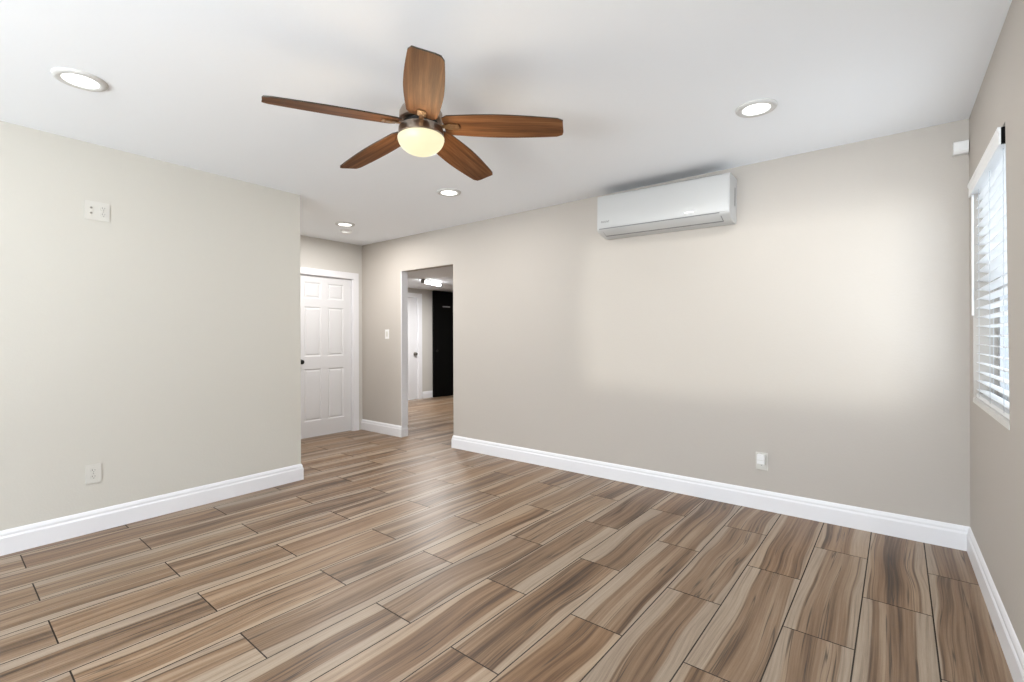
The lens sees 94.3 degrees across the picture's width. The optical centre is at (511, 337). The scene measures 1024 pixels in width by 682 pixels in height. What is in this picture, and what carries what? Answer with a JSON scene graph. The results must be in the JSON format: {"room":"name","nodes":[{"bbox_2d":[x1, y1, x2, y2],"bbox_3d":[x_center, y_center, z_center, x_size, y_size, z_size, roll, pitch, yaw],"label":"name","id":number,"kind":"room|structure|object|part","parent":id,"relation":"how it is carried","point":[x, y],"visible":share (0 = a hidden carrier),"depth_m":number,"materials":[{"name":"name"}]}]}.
{"room":"empty living room","nodes":[
{"label":"empty living room","id":0,"kind":"room"},
{"bbox_2d":[0,121,300,530],"bbox_3d":[-3.745,0.054,1.613,0.296,2.544,6.267,0,0,38],"label":"wall","id":1,"kind":"structure","parent":0,"point":[157,344],"depth_m":3.15,"materials":[{"name":"beige paint"}]},
{"bbox_2d":[85,463,100,483],"bbox_3d":[-2.631,0.855,2.987,0.010,0.117,0.076,0,0,37],"label":"wall outlet","id":2,"kind":"object","parent":1,"relation":"attached to","point":[93,471],"visible":1,"depth_m":2.98,"materials":[{"name":"grey plastic"}]},
{"bbox_2d":[84,200,109,221],"bbox_3d":[-2.622,-0.800,3.004,0.013,0.117,0.122,0,0,37],"label":"wall outlet","id":3,"kind":"object","parent":1,"relation":"attached to","point":[93,210],"visible":1,"depth_m":3.00,"materials":[{"name":"grey plastic"}]},
{"bbox_2d":[0,464,303,555],"bbox_3d":[-3.604,1.157,1.763,1.498,0.137,6.515,0,0,23],"label":"baseboard","id":4,"kind":"structure","parent":1,"relation":"attached to","point":[25,537],"depth_m":3.15,"materials":[{"name":"white paint"}]},
{"bbox_2d":[300,235,361,429],"bbox_3d":[-2.591,0.050,5.671,0.120,2.544,1.763,0,0,38],"label":"wall","id":5,"kind":"structure","parent":0,"point":[317,253],"depth_m":6.04,"materials":[{"name":"grey paint"}]},
{"bbox_2d":[300,267,358,438],"bbox_3d":[-2.336,0.189,5.926,0.125,2.064,0.924,0,0,38],"label":"door","id":6,"kind":"structure","parent":5,"relation":"in","point":[329,299],"depth_m":5.98,"materials":[{"name":"white paint"}]},
{"bbox_2d":[408,288,445,398],"bbox_3d":[-1.859,0.020,9.524,0.120,2.600,5.000,0,0,38],"label":"wall","id":7,"kind":"structure","parent":0,"point":[427,337],"depth_m":9.60,"materials":[{"name":"grey paint"}]},
{"bbox_2d":[408,293,421,399],"bbox_3d":[-2.115,0.174,9.136,0.125,2.093,0.941,0,0,38],"label":"door","id":8,"kind":"structure","parent":7,"relation":"in","point":[414,299],"depth_m":9.38,"materials":[{"name":"white paint"}]},
{"bbox_2d":[423,391,432,398],"bbox_3d":[-1.015,1.149,10.472,0.016,0.137,2.470,0,0,38],"label":"baseboard","id":9,"kind":"structure","parent":7,"relation":"attached to","point":[426,394],"depth_m":9.60,"materials":[{"name":"white paint"}]},
{"bbox_2d":[432,291,452,396],"bbox_3d":[-1.288,0.128,9.944,0.092,2.164,0.867,0,0,43],"label":"door","id":10,"kind":"structure","parent":7,"relation":"in","point":[442,302],"depth_m":9.80,"materials":[{"name":"black paint"}]},
{"bbox_2d":[408,266,452,291],"bbox_3d":[-0.015,-1.026,8.055,4.600,0.100,5.000,0,0,38],"label":"ceiling","id":11,"kind":"structure","parent":0,"point":[444,275],"depth_m":7.81,"materials":[{"name":"white paint"}]},
{"bbox_2d":[421,279,441,286],"bbox_3d":[-1.376,-0.939,8.167,0.060,0.066,0.658,0,0,18],"label":"tube light","id":12,"kind":"object","parent":11,"relation":"attached to","point":[426,281],"visible":1,"depth_m":8.12,"materials":[{"name":"grey"}]},
{"bbox_2d":[0,0,1011,245],"bbox_3d":[-2.170,-1.283,1.389,6.120,0.120,8.120,0,0,38],"label":"ceiling","id":13,"kind":"structure","parent":0,"point":[643,92],"depth_m":2.30,"materials":[{"name":"white paint"}]},
{"bbox_2d":[51,67,108,91],"bbox_3d":[-2.044,-1.217,2.251,0.204,0.013,0.204,0,0,38],"label":"recessed light","id":14,"kind":"object","parent":13,"relation":"in","point":[75,78],"visible":1,"depth_m":2.24,"materials":[{"name":"grey"}]},
{"bbox_2d":[335,222,354,226],"bbox_3d":[-1.800,-1.218,5.120,0.204,0.013,0.204,0,0,38],"label":"recessed light","id":15,"kind":"object","parent":13,"relation":"in","point":[342,224],"visible":1,"depth_m":5.10,"materials":[{"name":"grey"}]},
{"bbox_2d":[340,229,351,233],"bbox_3d":[-1.896,-1.206,5.431,0.132,0.037,0.132,0,0,38],"label":"smoke detector","id":16,"kind":"object","parent":13,"relation":"attached to","point":[343,231],"visible":1,"depth_m":5.39,"materials":[{"name":"white plastic"}]},
{"bbox_2d":[261,45,562,180],"bbox_3d":[-0.449,-1.038,2.238,1.234,0.381,1.272,0,0,38],"label":"ceiling fan","id":17,"kind":"object","parent":13,"relation":"hanging from","point":[420,133],"visible":1,"depth_m":2.13,"materials":[{"name":"brown wood"}]},
{"bbox_3d":[-0.752,-0.961,2.012,0.551,0.006,0.160,-5,14,-30],"label":"blade","id":18,"kind":"part","parent":17,"relation":"part of","materials":[{"name":"brown wood"}]},
{"bbox_3d":[-0.708,-0.961,2.460,0.551,0.006,0.160,-5,9,42],"label":"blade","id":19,"kind":"part","parent":17,"relation":"part of","materials":[{"name":"brown wood"}]},
{"bbox_3d":[-0.422,-0.890,2.205,0.214,0.084,0.214,0,0,38],"label":"globe","id":20,"kind":"part","parent":17,"relation":"part of","materials":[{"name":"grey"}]},
{"bbox_3d":[-0.422,-0.987,2.205,0.156,0.020,0.156,0,0,38],"label":"rotor plate","id":21,"kind":"part","parent":17,"relation":"part of","materials":[{"name":"black metal"}]},
{"bbox_3d":[-0.340,-0.963,1.832,0.160,0.006,0.551,12,1,-13],"label":"blade","id":22,"kind":"part","parent":17,"relation":"part of","materials":[{"name":"brown wood"}]},
{"bbox_3d":[-0.269,-0.963,2.556,0.160,0.006,0.551,-13,-9,22],"label":"blade","id":23,"kind":"part","parent":17,"relation":"part of","materials":[{"name":"brown wood"}]},
{"bbox_3d":[-0.041,-0.964,2.168,0.551,0.006,0.160,4,-12,6],"label":"blade","id":24,"kind":"part","parent":17,"relation":"part of","materials":[{"name":"brown wood"}]},
{"bbox_2d":[437,188,460,196],"bbox_3d":[-0.532,-1.222,4.007,0.204,0.013,0.204,0,0,38],"label":"recessed light","id":25,"kind":"object","parent":13,"relation":"in","point":[449,192],"visible":1,"depth_m":3.99,"materials":[{"name":"grey"}]},
{"bbox_2d":[735,98,777,117],"bbox_3d":[1.311,-1.228,2.550,0.204,0.013,0.204,0,0,38],"label":"recessed light","id":26,"kind":"object","parent":13,"relation":"in","point":[757,107],"visible":1,"depth_m":2.53,"materials":[{"name":"grey"}]},
{"bbox_2d":[0,395,1013,681],"bbox_3d":[-1.411,1.278,3.754,8.799,0.120,15.106,0,0,38],"label":"floor","id":27,"kind":"structure","parent":0,"point":[415,557],"depth_m":2.32,"materials":[{"name":"brown wood"}]},
{"bbox_2d":[362,119,969,526],"bbox_3d":[-0.381,-0.035,5.099,7.940,2.700,0.090,0,0,38],"label":"wall","id":28,"kind":"structure","parent":0,"point":[823,331],"depth_m":3.40,"materials":[{"name":"beige paint"}]},
{"bbox_2d":[361,419,407,436],"bbox_3d":[-1.643,1.151,6.094,0.832,0.137,0.106,0,0,38],"label":"baseboard","id":29,"kind":"structure","parent":28,"relation":"attached to","point":[374,426],"depth_m":6.00,"materials":[{"name":"white paint"}]},
{"bbox_2d":[385,329,388,338],"bbox_3d":[-1.575,-0.044,5.983,0.074,0.117,0.012,0,0,38],"label":"light switch","id":30,"kind":"object","parent":28,"relation":"attached to","point":[386,330],"visible":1,"depth_m":5.98,"materials":[{"name":"white plastic"}]},
{"bbox_2d":[401,271,407,425],"bbox_3d":[-1.323,0.135,5.848,0.012,1.893,0.094,0,0,38],"label":"trim","id":31,"kind":"structure","parent":28,"relation":"attached to","point":[404,275],"depth_m":5.84,"materials":[{"name":"white paint"}]},
{"bbox_2d":[597,173,736,239],"bbox_3d":[1.164,-0.995,3.679,1.023,0.332,0.207,1,1,38],"label":"air conditioner","id":32,"kind":"object","parent":28,"relation":"attached to","point":[710,201],"visible":1,"depth_m":3.56,"materials":[{"name":"grey plastic"}]},
{"bbox_2d":[451,435,968,550],"bbox_3d":[0.988,1.142,4.003,4.149,0.137,0.106,0,0,38],"label":"baseboard","id":33,"kind":"structure","parent":28,"relation":"attached to","point":[944,534],"depth_m":3.38,"materials":[{"name":"white paint"}]},
{"bbox_2d":[756,452,767,470],"bbox_3d":[1.756,0.869,3.340,0.076,0.120,0.010,0,0,38],"label":"wall outlet","id":34,"kind":"object","parent":28,"relation":"attached to","point":[758,466],"visible":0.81,"depth_m":3.33,"materials":[{"name":"grey plastic"}]},
{"bbox_2d":[757,454,765,464],"bbox_3d":[1.743,0.849,3.322,0.049,0.063,0.034,0,0,38],"label":"plug","id":35,"kind":"object","parent":34,"relation":"attached to","point":[761,458],"visible":1,"depth_m":3.31,"materials":[{"name":"white plastic"}]},
{"bbox_2d":[953,140,968,156],"bbox_3d":[2.537,-1.072,2.686,0.062,0.070,0.054,0,0,38],"label":"sensor","id":36,"kind":"object","parent":28,"relation":"attached to","point":[960,148],"visible":1,"depth_m":2.67,"materials":[{"name":"white plastic"}]},
{"bbox_2d":[969,0,1023,651],"bbox_3d":[0.180,0.041,-0.456,0.140,2.544,7.910,0,0,38],"label":"wall","id":37,"kind":"structure","parent":0,"point":[996,451],"depth_m":1.84,"materials":[{"name":"beige paint"}]},
{"bbox_2d":[973,273,1009,429],"bbox_3d":[2.237,-0.247,2.139,0.137,1.192,0.989,0,0,38],"label":"window","id":38,"kind":"structure","parent":37,"relation":"in","point":[1001,419],"depth_m":2.46,"materials":[{"name":"grey"}]},
{"bbox_2d":[967,126,1009,419],"bbox_3d":[2.206,-0.253,2.173,0.085,1.148,0.979,0,0,38],"label":"window blind","id":39,"kind":"object","parent":38,"relation":"attached to","point":[988,179],"visible":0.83,"depth_m":2.20,"materials":[{"name":"white plastic"}]},
{"bbox_3d":[2.425,-0.233,2.467,0.002,1.079,0.002,0,0,38],"label":"ladder cord","id":40,"kind":"part","parent":39,"relation":"part of","materials":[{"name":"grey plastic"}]},
{"bbox_3d":[2.213,-0.232,2.200,0.002,1.079,0.002,0,0,38],"label":"ladder cord","id":41,"kind":"part","parent":39,"relation":"part of","materials":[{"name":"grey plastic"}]},
{"bbox_3d":[2.466,-0.233,2.434,0.002,1.079,0.002,0,0,38],"label":"ladder cord","id":42,"kind":"part","parent":39,"relation":"part of","materials":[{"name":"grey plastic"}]},
{"bbox_3d":[2.216,0.311,2.159,0.050,0.020,0.967,0,0,38],"label":"rail","id":43,"kind":"part","parent":39,"relation":"part of","materials":[{"name":"white plastic"}]},
{"bbox_3d":[2.002,-0.232,1.934,0.002,1.079,0.002,0,0,38],"label":"ladder cord","id":44,"kind":"part","parent":39,"relation":"part of","materials":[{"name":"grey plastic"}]},
{"bbox_3d":[2.255,-0.233,2.167,0.002,1.079,0.002,0,0,38],"label":"ladder cord","id":45,"kind":"part","parent":39,"relation":"part of","materials":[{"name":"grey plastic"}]},
{"bbox_3d":[2.224,0.337,2.152,0.097,0.024,0.989,0,0,38],"label":"sill","id":46,"kind":"part","parent":38,"relation":"part of","materials":[{"name":"wood"}]},
{"bbox_2d":[967,527,1023,681],"bbox_3d":[0.123,1.145,-0.408,0.016,0.137,7.910,0,0,38],"label":"baseboard","id":47,"kind":"structure","parent":37,"relation":"attached to","point":[1013,652],"depth_m":1.93,"materials":[{"name":"white paint"}]}
]}

